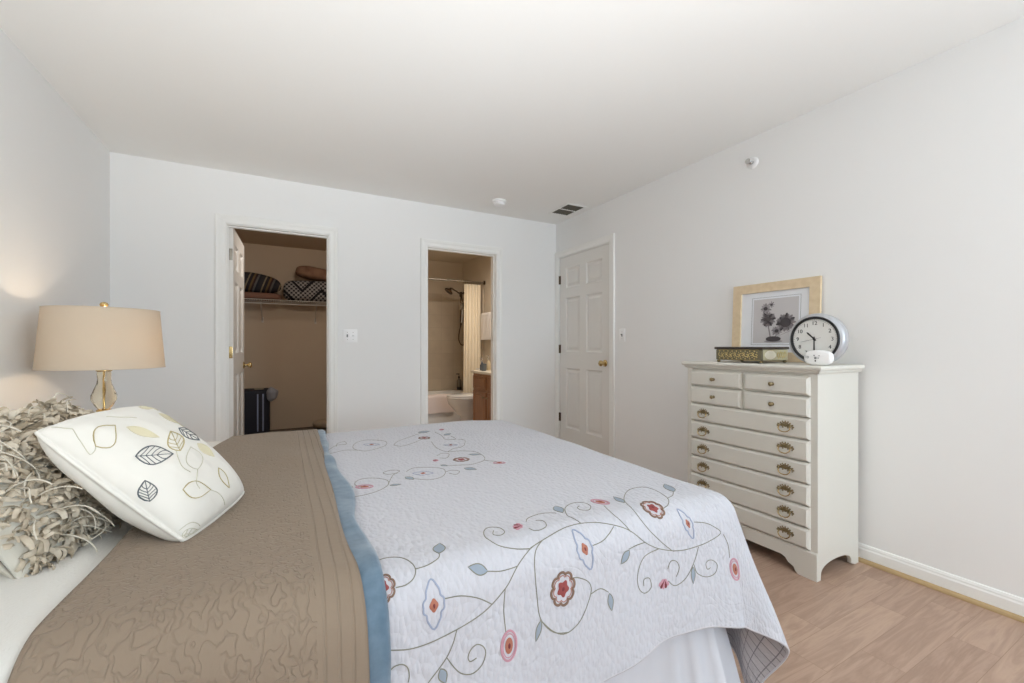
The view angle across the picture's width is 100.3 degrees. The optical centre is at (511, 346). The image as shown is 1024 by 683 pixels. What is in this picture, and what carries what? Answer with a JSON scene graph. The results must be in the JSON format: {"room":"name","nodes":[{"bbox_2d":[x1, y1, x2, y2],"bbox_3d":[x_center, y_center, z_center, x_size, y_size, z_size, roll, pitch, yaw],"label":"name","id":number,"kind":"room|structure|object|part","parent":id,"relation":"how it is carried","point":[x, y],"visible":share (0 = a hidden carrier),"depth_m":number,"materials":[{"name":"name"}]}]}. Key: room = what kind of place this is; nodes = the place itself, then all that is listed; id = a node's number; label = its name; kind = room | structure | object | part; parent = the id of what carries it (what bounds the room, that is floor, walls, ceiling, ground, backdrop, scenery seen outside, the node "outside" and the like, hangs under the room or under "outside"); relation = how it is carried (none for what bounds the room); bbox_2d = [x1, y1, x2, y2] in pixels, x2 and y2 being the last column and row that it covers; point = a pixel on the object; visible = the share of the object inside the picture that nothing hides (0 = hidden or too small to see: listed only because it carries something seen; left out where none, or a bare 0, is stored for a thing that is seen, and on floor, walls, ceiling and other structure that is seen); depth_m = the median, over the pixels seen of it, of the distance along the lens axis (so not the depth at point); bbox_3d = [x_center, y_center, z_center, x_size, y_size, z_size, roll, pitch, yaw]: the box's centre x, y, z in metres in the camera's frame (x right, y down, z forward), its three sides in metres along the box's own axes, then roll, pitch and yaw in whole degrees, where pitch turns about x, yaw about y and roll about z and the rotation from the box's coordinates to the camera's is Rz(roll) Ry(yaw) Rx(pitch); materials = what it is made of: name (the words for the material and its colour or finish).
{"room":"bedroom","nodes":[
{"label":"bedroom","id":0,"kind":"room"},
{"bbox_2d":[0,28,109,411],"bbox_3d":[-1.255,-0.114,0.031,0.100,2.440,6.645,0,0,-28],"label":"wall","id":1,"kind":"structure","parent":0,"point":[55,171],"depth_m":2.10,"materials":[{"name":"white paint"}]},
{"bbox_2d":[243,243,326,429],"bbox_3d":[-3.079,-0.114,5.770,1.850,2.440,0.120,0,0,-28],"label":"wall","id":2,"kind":"structure","parent":0,"point":[287,352],"depth_m":5.74,"materials":[{"name":"beige paint"}]},
{"bbox_2d":[244,298,326,323],"bbox_3d":[-2.910,-0.450,5.562,1.750,0.272,0.406,0,0,-28],"label":"wire shelf","id":3,"kind":"object","parent":2,"relation":"attached to","point":[251,300],"visible":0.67,"depth_m":5.49,"materials":[{"name":"grey metal"}]},
{"bbox_2d":[244,292,280,300],"bbox_3d":[-3.263,-0.629,5.362,0.648,0.087,0.343,0,0,-28],"label":"folded blanket","id":4,"kind":"object","parent":3,"relation":"on","point":[253,295],"visible":0.48,"depth_m":5.28,"materials":[{"name":"brown fabric"}]},
{"bbox_2d":[244,272,280,292],"bbox_3d":[-3.232,-0.799,5.375,0.583,0.256,0.283,0,0,-28],"label":"striped cushion","id":5,"kind":"object","parent":4,"relation":"on","point":[253,282],"visible":0.66,"depth_m":5.30,"materials":[{"name":"fabric"}]},
{"bbox_2d":[283,280,326,302],"bbox_3d":[-2.672,-0.728,5.658,0.633,0.280,0.322,0,0,-28],"label":"patterned pillow","id":6,"kind":"object","parent":3,"relation":"on","point":[296,290],"visible":0.73,"depth_m":5.50,"materials":[{"name":"fabric"}]},
{"bbox_2d":[295,266,326,281],"bbox_3d":[-2.594,-0.964,5.704,0.538,0.193,0.255,0,0,-28],"label":"cushion","id":7,"kind":"object","parent":6,"relation":"on","point":[307,272],"visible":0.76,"depth_m":5.58,"materials":[{"name":"fabric"}]},
{"bbox_2d":[110,152,555,441],"bbox_3d":[-1.143,-0.114,3.831,3.900,2.440,0.060,0,0,-28],"label":"wall","id":8,"kind":"structure","parent":0,"point":[162,213],"depth_m":3.63,"materials":[{"name":"white paint"}]},
{"bbox_2d":[229,228,251,437],"bbox_3d":[-2.325,0.087,3.626,0.171,2.025,0.716,0,0,-28],"label":"door","id":9,"kind":"structure","parent":8,"relation":"in","point":[237,365],"depth_m":3.52,"materials":[{"name":"white paint"}]},
{"bbox_3d":[-2.417,0.170,3.905,0.068,0.064,0.064,0,0,-28],"label":"knob","id":10,"kind":"part","parent":9,"relation":"part of","materials":[{"name":"gold metal"}]},
{"bbox_2d":[215,213,337,441],"bbox_3d":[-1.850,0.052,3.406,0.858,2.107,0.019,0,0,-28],"label":"trim","id":11,"kind":"structure","parent":8,"relation":"attached to","point":[220,219],"depth_m":3.27,"materials":[{"name":"white paint"}]},
{"bbox_2d":[343,329,356,342],"bbox_3d":[-1.385,-0.091,3.656,0.116,0.114,0.019,0,0,-28],"label":"light switch","id":12,"kind":"object","parent":8,"relation":"attached to","point":[349,335],"visible":1,"depth_m":3.66,"materials":[{"name":"white plastic"}]},
{"bbox_2d":[420,238,502,423],"bbox_3d":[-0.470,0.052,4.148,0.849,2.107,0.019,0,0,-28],"label":"trim","id":13,"kind":"structure","parent":8,"relation":"attached to","point":[424,243],"depth_m":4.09,"materials":[{"name":"white paint"}]},
{"bbox_2d":[428,260,462,294],"bbox_3d":[-1.462,-0.114,6.607,1.590,2.440,0.180,0,0,-28],"label":"wall","id":14,"kind":"structure","parent":0,"point":[436,269],"depth_m":6.72,"materials":[{"name":"beige paint"}]},
{"bbox_2d":[428,289,483,390],"bbox_3d":[-1.265,-0.059,6.156,1.510,1.530,0.800,0,0,-28],"label":"tile","id":15,"kind":"structure","parent":14,"relation":"attached to","point":[445,352],"depth_m":6.71,"materials":[{"name":"beige tile"}]},
{"bbox_2d":[445,288,463,345],"bbox_3d":[-0.800,-0.447,6.411,0.424,0.865,0.135,0,0,-22],"label":"shower","id":16,"kind":"object","parent":15,"relation":"attached to","point":[448,290],"visible":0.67,"depth_m":6.41,"materials":[{"name":"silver metal"}]},
{"bbox_2d":[463,256,490,363],"bbox_3d":[-0.171,-0.114,5.928,0.200,2.440,2.599,0,0,-28],"label":"wall","id":17,"kind":"structure","parent":0,"point":[478,269],"depth_m":6.13,"materials":[{"name":"beige paint"}]},
{"bbox_3d":[-0.321,-0.454,5.926,0.067,0.044,0.484,0,0,-28],"label":"towel bar","id":18,"kind":"object","parent":17,"relation":"attached to","visible":0},
{"bbox_2d":[481,312,490,339],"bbox_3d":[-0.346,-0.282,5.913,0.054,0.377,0.320,0,0,-28],"label":"hand towel","id":19,"kind":"object","parent":18,"relation":"hanging from","point":[485,317],"visible":0.86,"depth_m":5.88,"materials":[{"name":"white fabric"}]},
{"bbox_2d":[0,0,1023,263],"bbox_3d":[-0.211,-1.384,2.101,3.900,0.100,9.300,0,0,-28],"label":"ceiling","id":20,"kind":"structure","parent":0,"point":[540,107],"depth_m":2.13,"materials":[{"name":"white paint"}]},
{"bbox_2d":[492,198,505,206],"bbox_3d":[-0.118,-1.312,3.911,0.132,0.043,0.132,0,0,-28],"label":"smoke detector","id":21,"kind":"object","parent":20,"relation":"attached to","point":[498,202],"visible":1,"depth_m":3.87,"materials":[{"name":"white plastic"}]},
{"bbox_2d":[548,203,586,215],"bbox_3d":[0.540,-1.329,4.156,0.232,0.008,0.327,0,0,-28],"label":"ceiling vent","id":22,"kind":"object","parent":20,"relation":"in","point":[567,209],"visible":1,"depth_m":4.14,"materials":[{"name":"white metal"}]},
{"bbox_2d":[270,427,1023,682],"bbox_3d":[-0.211,1.129,2.101,3.900,0.054,9.300,0,0,-28],"label":"floor","id":23,"kind":"structure","parent":0,"point":[860,623],"depth_m":1.66,"materials":[{"name":"laminate"}]},
{"bbox_2d":[244,388,269,434],"bbox_3d":[-3.247,0.810,5.298,0.425,0.592,0.312,0,0,-28],"label":"suitcase","id":24,"kind":"object","parent":23,"relation":"on","point":[256,404],"visible":0.44,"depth_m":5.21,"materials":[{"name":"black fabric"}]},
{"bbox_2d":[266,387,277,401],"bbox_3d":[-2.953,0.586,5.247,0.114,0.180,0.110,0,0,13],"label":"plastic bag","id":25,"kind":"object","parent":24,"relation":"on","point":[272,393],"visible":1,"depth_m":5.22,"materials":[{"name":"grey plastic"}]},
{"bbox_2d":[312,419,326,427],"bbox_3d":[-2.547,1.044,5.785,0.284,0.114,0.243,0,0,-28],"label":"folded towel","id":26,"kind":"object","parent":23,"relation":"on","point":[321,423],"visible":0.58,"depth_m":5.68,"materials":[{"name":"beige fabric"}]},
{"bbox_2d":[603,628,740,682],"bbox_3d":[-0.610,0.789,1.489,2.299,0.634,1.630,0,0,-28],"label":"bed","id":27,"kind":"object","parent":23,"relation":"on","point":[703,655],"visible":0.02,"depth_m":1.27,"materials":[{"name":"white fabric"}]},
{"bbox_2d":[0,441,222,682],"bbox_3d":[-1.181,0.647,1.234,1.061,0.438,1.730,0,0,-28],"label":"sheet","id":28,"kind":"object","parent":27,"relation":"on","point":[25,602],"visible":0.02,"depth_m":0.76,"materials":[{"name":"white fabric"}]},
{"bbox_2d":[0,393,124,578],"bbox_3d":[-1.044,0.296,0.995,0.322,0.366,0.491,0,0,-14],"label":"shaggy pillow","id":29,"kind":"object","parent":28,"relation":"on","point":[45,515],"visible":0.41,"depth_m":0.88,"materials":[{"name":"beige fabric"}]},
{"bbox_2d":[318,430,390,682],"bbox_3d":[-0.704,0.634,1.491,0.217,0.431,1.737,0,0,-28],"label":"blanket","id":30,"kind":"object","parent":28,"relation":"on","point":[364,553],"visible":0.25,"depth_m":0.83,"materials":[{"name":"fabric"}]},
{"bbox_2d":[7,429,369,682],"bbox_3d":[-0.860,0.645,1.407,0.507,0.460,1.768,0,0,-28],"label":"quilt","id":31,"kind":"object","parent":30,"relation":"on","point":[271,590],"visible":0.83,"depth_m":0.74,"materials":[{"name":"brown fabric"}]},
{"bbox_2d":[34,406,244,541],"bbox_3d":[-0.866,0.297,1.044,0.304,0.289,0.332,0,0,-11],"label":"leaf pillow","id":32,"kind":"object","parent":31,"relation":"on","point":[152,472],"visible":1,"depth_m":0.93,"materials":[{"name":"white fabric"}]},
{"bbox_2d":[325,420,789,682],"bbox_3d":[-0.137,0.790,1.758,1.255,0.691,1.782,0,0,-28],"label":"quilt","id":33,"kind":"object","parent":27,"relation":"on","point":[507,552],"visible":0.98,"depth_m":1.13,"materials":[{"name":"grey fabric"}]},
{"bbox_2d":[355,484,373,488],"bbox_3d":[-0.473,0.449,1.370,0.054,0.004,0.044,0,0,-28],"label":"flower","id":34,"kind":"object","parent":33,"relation":"on","point":[357,486],"depth_m":1.37,"materials":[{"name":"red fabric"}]},
{"bbox_2d":[383,574,395,601],"bbox_3d":[-0.255,0.475,0.838,0.051,0.037,0.047,0,0,-28],"label":"flower","id":35,"kind":"object","parent":33,"relation":"on","point":[390,579],"depth_m":0.84,"materials":[{"name":"brown fabric"}]},
{"bbox_2d":[422,578,444,630],"bbox_3d":[-0.161,0.520,0.863,0.047,0.092,0.027,0,0,-28],"label":"flower","id":36,"kind":"object","parent":33,"relation":"on","point":[433,589],"depth_m":0.86,"materials":[{"name":"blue fabric"}]},
{"bbox_2d":[453,457,469,461],"bbox_3d":[-0.202,0.451,1.706,0.067,0.005,0.067,0,0,-28],"label":"flower","id":37,"kind":"object","parent":33,"relation":"on","point":[455,459],"depth_m":1.70,"materials":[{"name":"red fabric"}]},
{"bbox_2d":[500,629,516,661],"bbox_3d":[-0.006,0.646,0.922,0.042,0.064,0.008,0,0,-28],"label":"flower","id":38,"kind":"object","parent":33,"relation":"on","point":[508,637],"depth_m":0.92,"materials":[{"name":"pink fabric"}]},
{"bbox_2d":[512,523,522,529],"bbox_3d":[0.014,0.448,1.066,0.030,0.002,0.037,0,0,-28],"label":"flower","id":39,"kind":"object","parent":33,"relation":"on","point":[515,526],"depth_m":1.06,"materials":[{"name":"red fabric"}]},
{"bbox_2d":[550,571,575,606],"bbox_3d":[0.120,0.567,0.999,0.072,0.080,0.008,0,0,-28],"label":"flower","id":40,"kind":"object","parent":33,"relation":"on","point":[562,583],"depth_m":1.00,"materials":[{"name":"brown fabric"}]},
{"bbox_2d":[572,529,593,569],"bbox_3d":[0.172,0.499,1.052,0.050,0.090,0.044,0,0,-28],"label":"flower","id":41,"kind":"object","parent":33,"relation":"on","point":[582,539],"depth_m":1.04,"materials":[{"name":"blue fabric"}]},
{"bbox_2d":[590,499,609,504],"bbox_3d":[0.254,0.447,1.232,0.044,0.004,0.051,0,0,-28],"label":"flower","id":42,"kind":"object","parent":33,"relation":"on","point":[592,501],"depth_m":1.23,"materials":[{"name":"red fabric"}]},
{"bbox_2d":[640,501,664,518],"bbox_3d":[0.397,0.462,1.209,0.070,0.030,0.066,0,0,-28],"label":"flower","id":43,"kind":"object","parent":33,"relation":"on","point":[650,509],"depth_m":1.20,"materials":[{"name":"brown fabric"}]},
{"bbox_2d":[659,579,668,588],"bbox_3d":[0.410,0.641,1.151,0.040,0.028,0.002,0,0,-28],"label":"flower","id":44,"kind":"object","parent":33,"relation":"on","point":[663,583],"depth_m":1.15,"materials":[{"name":"red fabric"}]},
{"bbox_2d":[677,508,694,538],"bbox_3d":[0.497,0.507,1.221,0.043,0.081,0.032,0,0,-18],"label":"flower","id":45,"kind":"object","parent":33,"relation":"on","point":[685,517],"depth_m":1.21,"materials":[{"name":"blue fabric"}]},
{"bbox_2d":[729,558,739,580],"bbox_3d":[0.663,0.664,1.272,0.041,0.065,0.012,0,0,-28],"label":"flower","id":46,"kind":"object","parent":33,"relation":"on","point":[734,563],"depth_m":1.27,"materials":[{"name":"pink fabric"}]},
{"bbox_2d":[681,360,864,581],"bbox_3d":[1.415,0.599,2.409,0.436,1.014,0.782,0,0,-28],"label":"dresser","id":47,"kind":"object","parent":23,"relation":"on","point":[778,440],"visible":0.89,"depth_m":2.15,"materials":[{"name":"white paint"}]},
{"bbox_3d":[1.125,0.816,2.525,0.022,0.056,0.085,0,0,-28],"label":"drawer pull","id":48,"kind":"part","parent":47,"relation":"part of","materials":[{"name":"gold metal"}]},
{"bbox_3d":[1.125,0.711,2.525,0.022,0.056,0.085,0,0,-28],"label":"drawer pull","id":49,"kind":"part","parent":47,"relation":"part of","materials":[{"name":"gold metal"}]},
{"bbox_3d":[1.125,0.606,2.525,0.022,0.056,0.085,0,0,-28],"label":"drawer pull","id":50,"kind":"part","parent":47,"relation":"part of","materials":[{"name":"gold metal"}]},
{"bbox_3d":[1.125,0.500,2.525,0.022,0.056,0.085,0,0,-28],"label":"drawer pull","id":51,"kind":"part","parent":47,"relation":"part of","materials":[{"name":"gold metal"}]},
{"bbox_3d":[1.125,0.395,2.525,0.022,0.056,0.085,0,0,-28],"label":"drawer pull","id":52,"kind":"part","parent":47,"relation":"part of","materials":[{"name":"gold metal"}]},
{"bbox_3d":[1.179,0.291,2.477,0.030,0.097,0.326,0,0,-28],"label":"drawer","id":53,"kind":"part","parent":47,"relation":"part of","materials":[{"name":"white paint"}]},
{"bbox_3d":[1.179,0.190,2.477,0.030,0.091,0.326,0,0,-28],"label":"drawer","id":54,"kind":"part","parent":47,"relation":"part of","materials":[{"name":"white paint"}]},
{"bbox_3d":[1.260,0.818,2.325,0.030,0.101,0.670,0,0,-28],"label":"drawer","id":55,"kind":"part","parent":47,"relation":"part of","materials":[{"name":"white paint"}]},
{"bbox_3d":[1.260,0.713,2.325,0.030,0.101,0.670,0,0,-28],"label":"drawer","id":56,"kind":"part","parent":47,"relation":"part of","materials":[{"name":"white paint"}]},
{"bbox_3d":[1.260,0.607,2.325,0.030,0.102,0.670,0,0,-28],"label":"drawer","id":57,"kind":"part","parent":47,"relation":"part of","materials":[{"name":"white paint"}]},
{"bbox_3d":[1.260,0.501,2.325,0.030,0.101,0.670,0,0,-28],"label":"drawer","id":58,"kind":"part","parent":47,"relation":"part of","materials":[{"name":"white paint"}]},
{"bbox_3d":[1.260,0.397,2.325,0.030,0.101,0.670,0,0,-28],"label":"drawer","id":59,"kind":"part","parent":47,"relation":"part of","materials":[{"name":"white paint"}]},
{"bbox_2d":[714,347,788,362],"bbox_3d":[1.393,0.047,2.490,0.255,0.090,0.292,0,0,-28],"label":"decorative box","id":60,"kind":"object","parent":47,"relation":"on","point":[760,354],"visible":1,"depth_m":2.39,"materials":[{"name":"brown paint"}]},
{"bbox_3d":[1.393,0.009,2.490,0.255,0.014,0.292,0,0,-28],"label":"lid","id":61,"kind":"part","parent":60,"relation":"part of","materials":[{"name":"brown"}]},
{"bbox_3d":[1.461,0.046,2.369,0.229,0.059,0.005,0,0,-28],"label":"panel","id":62,"kind":"part","parent":60,"relation":"part of","materials":[{"name":"beige"}]},
{"bbox_3d":[1.260,0.920,2.325,0.030,0.097,0.670,0,0,-28],"label":"drawer","id":63,"kind":"part","parent":47,"relation":"part of","materials":[{"name":"white paint"}]},
{"bbox_2d":[732,276,821,361],"bbox_3d":[1.577,-0.150,2.580,0.042,0.481,0.516,0,0,-28],"label":"picture frame","id":64,"kind":"object","parent":47,"relation":"on","point":[764,314],"visible":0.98,"depth_m":2.58,"materials":[{"name":"brown wood"}]},
{"bbox_3d":[1.467,-0.150,2.783,0.042,0.481,0.055,0,0,-28],"label":"frame rail","id":65,"kind":"part","parent":64,"relation":"part of","materials":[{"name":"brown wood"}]},
{"bbox_3d":[1.567,0.062,2.575,0.021,0.055,0.516,0,0,-28],"label":"frame rail","id":66,"kind":"part","parent":64,"relation":"part of","materials":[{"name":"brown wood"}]},
{"bbox_2d":[753,296,798,342],"bbox_3d":[1.584,-0.157,2.572,0.014,0.269,0.266,0,0,-28],"label":"photograph","id":67,"kind":"object","parent":64,"relation":"attached to","point":[774,317],"depth_m":2.58,"materials":[{"name":"grey paper"}]},
{"bbox_3d":[1.586,-0.363,2.585,0.021,0.055,0.516,0,0,-28],"label":"frame rail","id":68,"kind":"part","parent":64,"relation":"part of","materials":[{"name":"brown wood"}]},
{"bbox_3d":[1.686,-0.150,2.377,0.042,0.481,0.055,0,0,-28],"label":"frame rail","id":69,"kind":"part","parent":64,"relation":"part of","materials":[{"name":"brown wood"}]},
{"bbox_3d":[1.342,0.291,2.174,0.030,0.097,0.326,0,0,-28],"label":"drawer","id":70,"kind":"part","parent":47,"relation":"part of","materials":[{"name":"white paint"}]},
{"bbox_3d":[1.342,0.190,2.174,0.030,0.091,0.326,0,0,-28],"label":"drawer","id":71,"kind":"part","parent":47,"relation":"part of","materials":[{"name":"white paint"}]},
{"bbox_3d":[1.347,0.711,2.113,0.022,0.056,0.085,0,0,-28],"label":"drawer pull","id":72,"kind":"part","parent":47,"relation":"part of","materials":[{"name":"gold metal"}]},
{"bbox_3d":[1.347,0.919,2.113,0.022,0.056,0.085,0,0,-28],"label":"drawer pull","id":73,"kind":"part","parent":47,"relation":"part of","materials":[{"name":"gold metal"}]},
{"bbox_3d":[1.347,0.816,2.113,0.022,0.056,0.085,0,0,-28],"label":"drawer pull","id":74,"kind":"part","parent":47,"relation":"part of","materials":[{"name":"gold metal"}]},
{"bbox_3d":[1.347,0.606,2.113,0.022,0.056,0.085,0,0,-28],"label":"drawer pull","id":75,"kind":"part","parent":47,"relation":"part of","materials":[{"name":"gold metal"}]},
{"bbox_3d":[1.347,0.500,2.113,0.022,0.056,0.085,0,0,-28],"label":"drawer pull","id":76,"kind":"part","parent":47,"relation":"part of","materials":[{"name":"gold metal"}]},
{"bbox_3d":[1.347,0.395,2.113,0.022,0.056,0.085,0,0,-28],"label":"drawer pull","id":77,"kind":"part","parent":47,"relation":"part of","materials":[{"name":"gold metal"}]},
{"bbox_2d":[789,313,848,362],"bbox_3d":[1.520,-0.036,2.127,0.066,0.257,0.257,0,0,-28],"label":"round clock","id":78,"kind":"object","parent":47,"relation":"on","point":[817,331],"visible":0.81,"depth_m":2.10,"materials":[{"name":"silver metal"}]},
{"bbox_2d":[804,350,833,364],"bbox_3d":[1.485,0.054,2.068,0.036,0.074,0.124,0,0,-28],"label":"alarm clock","id":79,"kind":"object","parent":47,"relation":"on","point":[814,357],"visible":1,"depth_m":2.05,"materials":[{"name":"white plastic"}]},
{"bbox_3d":[-2.004,0.814,2.078,0.441,0.585,0.440,0,0,-28],"label":"nightstand","id":80,"kind":"object","parent":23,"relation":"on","visible":0},
{"bbox_2d":[32,302,165,411],"bbox_3d":[-1.970,0.153,2.062,0.464,0.736,0.464,0,0,-28],"label":"table lamp","id":81,"kind":"object","parent":80,"relation":"on","point":[103,339],"visible":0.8,"depth_m":1.90,"materials":[{"name":"beige fabric"}]},
{"bbox_3d":[-1.970,-0.037,2.062,0.460,0.282,0.460,0,0,-28],"label":"lamp shade","id":82,"kind":"part","parent":81,"relation":"part of","materials":[{"name":"beige fabric"}]},
{"bbox_3d":[-1.970,0.103,2.062,0.464,0.005,0.464,0,0,-28],"label":"shade trim","id":83,"kind":"part","parent":81,"relation":"part of","materials":[{"name":"beige fabric"}]},
{"bbox_3d":[-1.970,-0.177,2.062,0.421,0.005,0.421,0,0,-28],"label":"shade trim","id":84,"kind":"part","parent":81,"relation":"part of","materials":[{"name":"beige fabric"}]},
{"bbox_2d":[556,17,1023,597],"bbox_3d":[2.096,-0.114,1.802,0.120,2.440,6.585,0,0,-28],"label":"wall","id":85,"kind":"structure","parent":0,"point":[903,191],"depth_m":2.10,"materials":[{"name":"white paint"}]},
{"bbox_2d":[559,244,608,455],"bbox_3d":[0.690,0.079,4.261,0.103,2.047,0.808,0,0,-28],"label":"door","id":86,"kind":"structure","parent":85,"relation":"in","point":[584,276],"depth_m":4.23,"materials":[{"name":"white paint"}]},
{"bbox_3d":[0.836,0.156,3.954,0.068,0.064,0.064,0,0,-28],"label":"knob","id":87,"kind":"part","parent":86,"relation":"part of","materials":[{"name":"gold metal"}]},
{"bbox_2d":[555,233,614,457],"bbox_3d":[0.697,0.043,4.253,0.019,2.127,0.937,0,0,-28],"label":"trim","id":88,"kind":"structure","parent":85,"relation":"attached to","point":[610,238],"depth_m":3.89,"materials":[{"name":"white paint"}]},
{"bbox_2d":[619,329,624,341],"bbox_3d":[0.965,-0.099,3.756,0.019,0.114,0.070,0,0,-28],"label":"light switch","id":89,"kind":"object","parent":85,"relation":"attached to","point":[621,331],"visible":1,"depth_m":3.75,"materials":[{"name":"white plastic"}]},
{"bbox_2d":[745,157,758,168],"bbox_3d":[1.509,-1.168,2.705,0.058,0.072,0.072,0,0,-28],"label":"sprinkler","id":90,"kind":"object","parent":85,"relation":"attached to","point":[751,163],"visible":1,"depth_m":2.70,"materials":[{"name":"white plastic"}]},
{"bbox_2d":[843,555,1023,622],"bbox_3d":[2.224,1.097,1.393,0.018,0.018,5.545,0,0,-28],"label":"trim","id":91,"kind":"structure","parent":85,"relation":"attached to","point":[992,608],"depth_m":1.91,"materials":[{"name":"brown wood"}]},
{"bbox_2d":[858,542,1023,616],"bbox_3d":[2.237,1.062,1.401,0.012,0.088,5.545,0,0,-28],"label":"baseboard","id":92,"kind":"structure","parent":85,"relation":"attached to","point":[1009,602],"depth_m":1.92,"materials":[{"name":"white paint"}]},
{"bbox_3d":[-0.844,1.129,5.534,1.760,0.054,2.655,0,0,-28],"label":"floor","id":93,"kind":"structure","parent":0,"visible":0},
{"bbox_2d":[428,389,462,423],"bbox_3d":[-1.265,0.896,6.145,1.488,0.420,0.780,0,0,-28],"label":"bathtub","id":94,"kind":"object","parent":93,"relation":"on","point":[452,416],"visible":0.21,"depth_m":5.92,"materials":[{"name":"white ceramic"}]},
{"bbox_2d":[428,393,454,413],"bbox_3d":[-1.051,0.782,5.875,0.488,0.257,0.176,0,0,-28],"label":"bath mat","id":95,"kind":"object","parent":94,"relation":"hanging from","point":[437,403],"visible":0.63,"depth_m":5.81,"materials":[{"name":"beige"}]},
{"bbox_2d":[457,373,460,389],"bbox_3d":[-0.841,0.556,6.750,0.072,0.260,0.066,0,0,9],"label":"shampoo bottle","id":96,"kind":"object","parent":94,"relation":"on","point":[458,379],"visible":1,"depth_m":6.73,"materials":[{"name":"brown plastic"}]},
{"bbox_2d":[446,368,479,420],"bbox_3d":[-0.523,0.702,5.624,0.692,0.801,0.460,0,0,-28],"label":"toilet","id":97,"kind":"object","parent":93,"relation":"on","point":[462,403],"visible":0.35,"depth_m":5.44,"materials":[{"name":"white ceramic"}]},
{"bbox_3d":[-0.590,0.659,5.588,0.540,0.021,0.380,0,0,-28],"label":"seat","id":98,"kind":"part","parent":97,"relation":"part of","materials":[{"name":"white ceramic"}]},
{"bbox_3d":[-0.589,0.635,5.589,0.538,0.024,0.376,0,0,-28],"label":"lid","id":99,"kind":"part","parent":97,"relation":"part of","materials":[{"name":"white ceramic"}]},
{"bbox_3d":[-0.552,0.887,5.609,0.614,0.430,0.368,0,0,-28],"label":"bowl","id":100,"kind":"part","parent":97,"relation":"part of","materials":[{"name":"white ceramic"}]},
{"bbox_2d":[470,370,490,419],"bbox_3d":[-0.085,0.653,4.990,0.538,0.905,0.848,0,0,-28],"label":"bathroom vanity","id":101,"kind":"object","parent":93,"relation":"on","point":[481,379],"visible":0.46,"depth_m":4.99,"materials":[{"name":"brown wood"}]},
{"bbox_3d":[-0.382,0.426,5.053,0.018,0.150,0.360,0,0,-28],"label":"drawer","id":102,"kind":"part","parent":101,"relation":"part of","materials":[{"name":"brown wood"}]},
{"bbox_3d":[-0.382,0.758,5.053,0.018,0.455,0.360,0,0,-28],"label":"door","id":103,"kind":"part","parent":101,"relation":"part of","materials":[{"name":"brown wood"}]},
{"bbox_2d":[470,370,490,374],"bbox_3d":[-0.080,0.306,4.993,0.524,0.030,0.848,0,0,-28],"label":"countertop","id":104,"kind":"structure","parent":101,"relation":"on","point":[488,372],"depth_m":4.97,"materials":[{"name":"beige stone"}]},
{"bbox_2d":[481,364,486,370],"bbox_3d":[-0.338,0.248,5.111,0.068,0.085,0.068,0,0,-28],"label":"cup","id":105,"kind":"object","parent":104,"relation":"on","point":[483,366],"visible":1,"depth_m":5.08,"materials":[{"name":"grey ceramic"}]},
{"bbox_2d":[486,355,490,369],"bbox_3d":[-0.291,0.200,5.251,0.056,0.182,0.052,0,0,10],"label":"lotion bottle","id":106,"kind":"object","parent":104,"relation":"on","point":[488,363],"visible":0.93,"depth_m":5.23,"materials":[{"name":"beige plastic"}]},
{"bbox_3d":[-0.193,0.426,4.701,0.018,0.150,0.360,0,0,-28],"label":"drawer","id":107,"kind":"part","parent":101,"relation":"part of","materials":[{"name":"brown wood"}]},
{"bbox_3d":[-0.193,0.758,4.701,0.018,0.455,0.360,0,0,-28],"label":"door","id":108,"kind":"part","parent":101,"relation":"part of","materials":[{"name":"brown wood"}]},
{"bbox_3d":[-1.597,-0.114,5.128,0.050,2.440,2.655,0,0,-28],"label":"wall","id":109,"kind":"structure","parent":0,"visible":0},
{"bbox_2d":[428,278,484,284],"bbox_3d":[-1.058,-0.914,5.773,1.510,0.060,0.060,0,0,-28],"label":"curtain rod","id":110,"kind":"object","parent":109,"relation":"attached to","point":[483,282],"visible":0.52,"depth_m":5.93,"materials":[{"name":"grey metal"}]},
{"bbox_2d":[463,280,480,392],"bbox_3d":[-0.567,0.018,6.036,0.265,1.896,0.050,0,0,-28],"label":"shower curtain","id":111,"kind":"object","parent":110,"relation":"hanging from","point":[472,293],"visible":0.85,"depth_m":6.03,"materials":[{"name":"beige fabric"}]}
]}

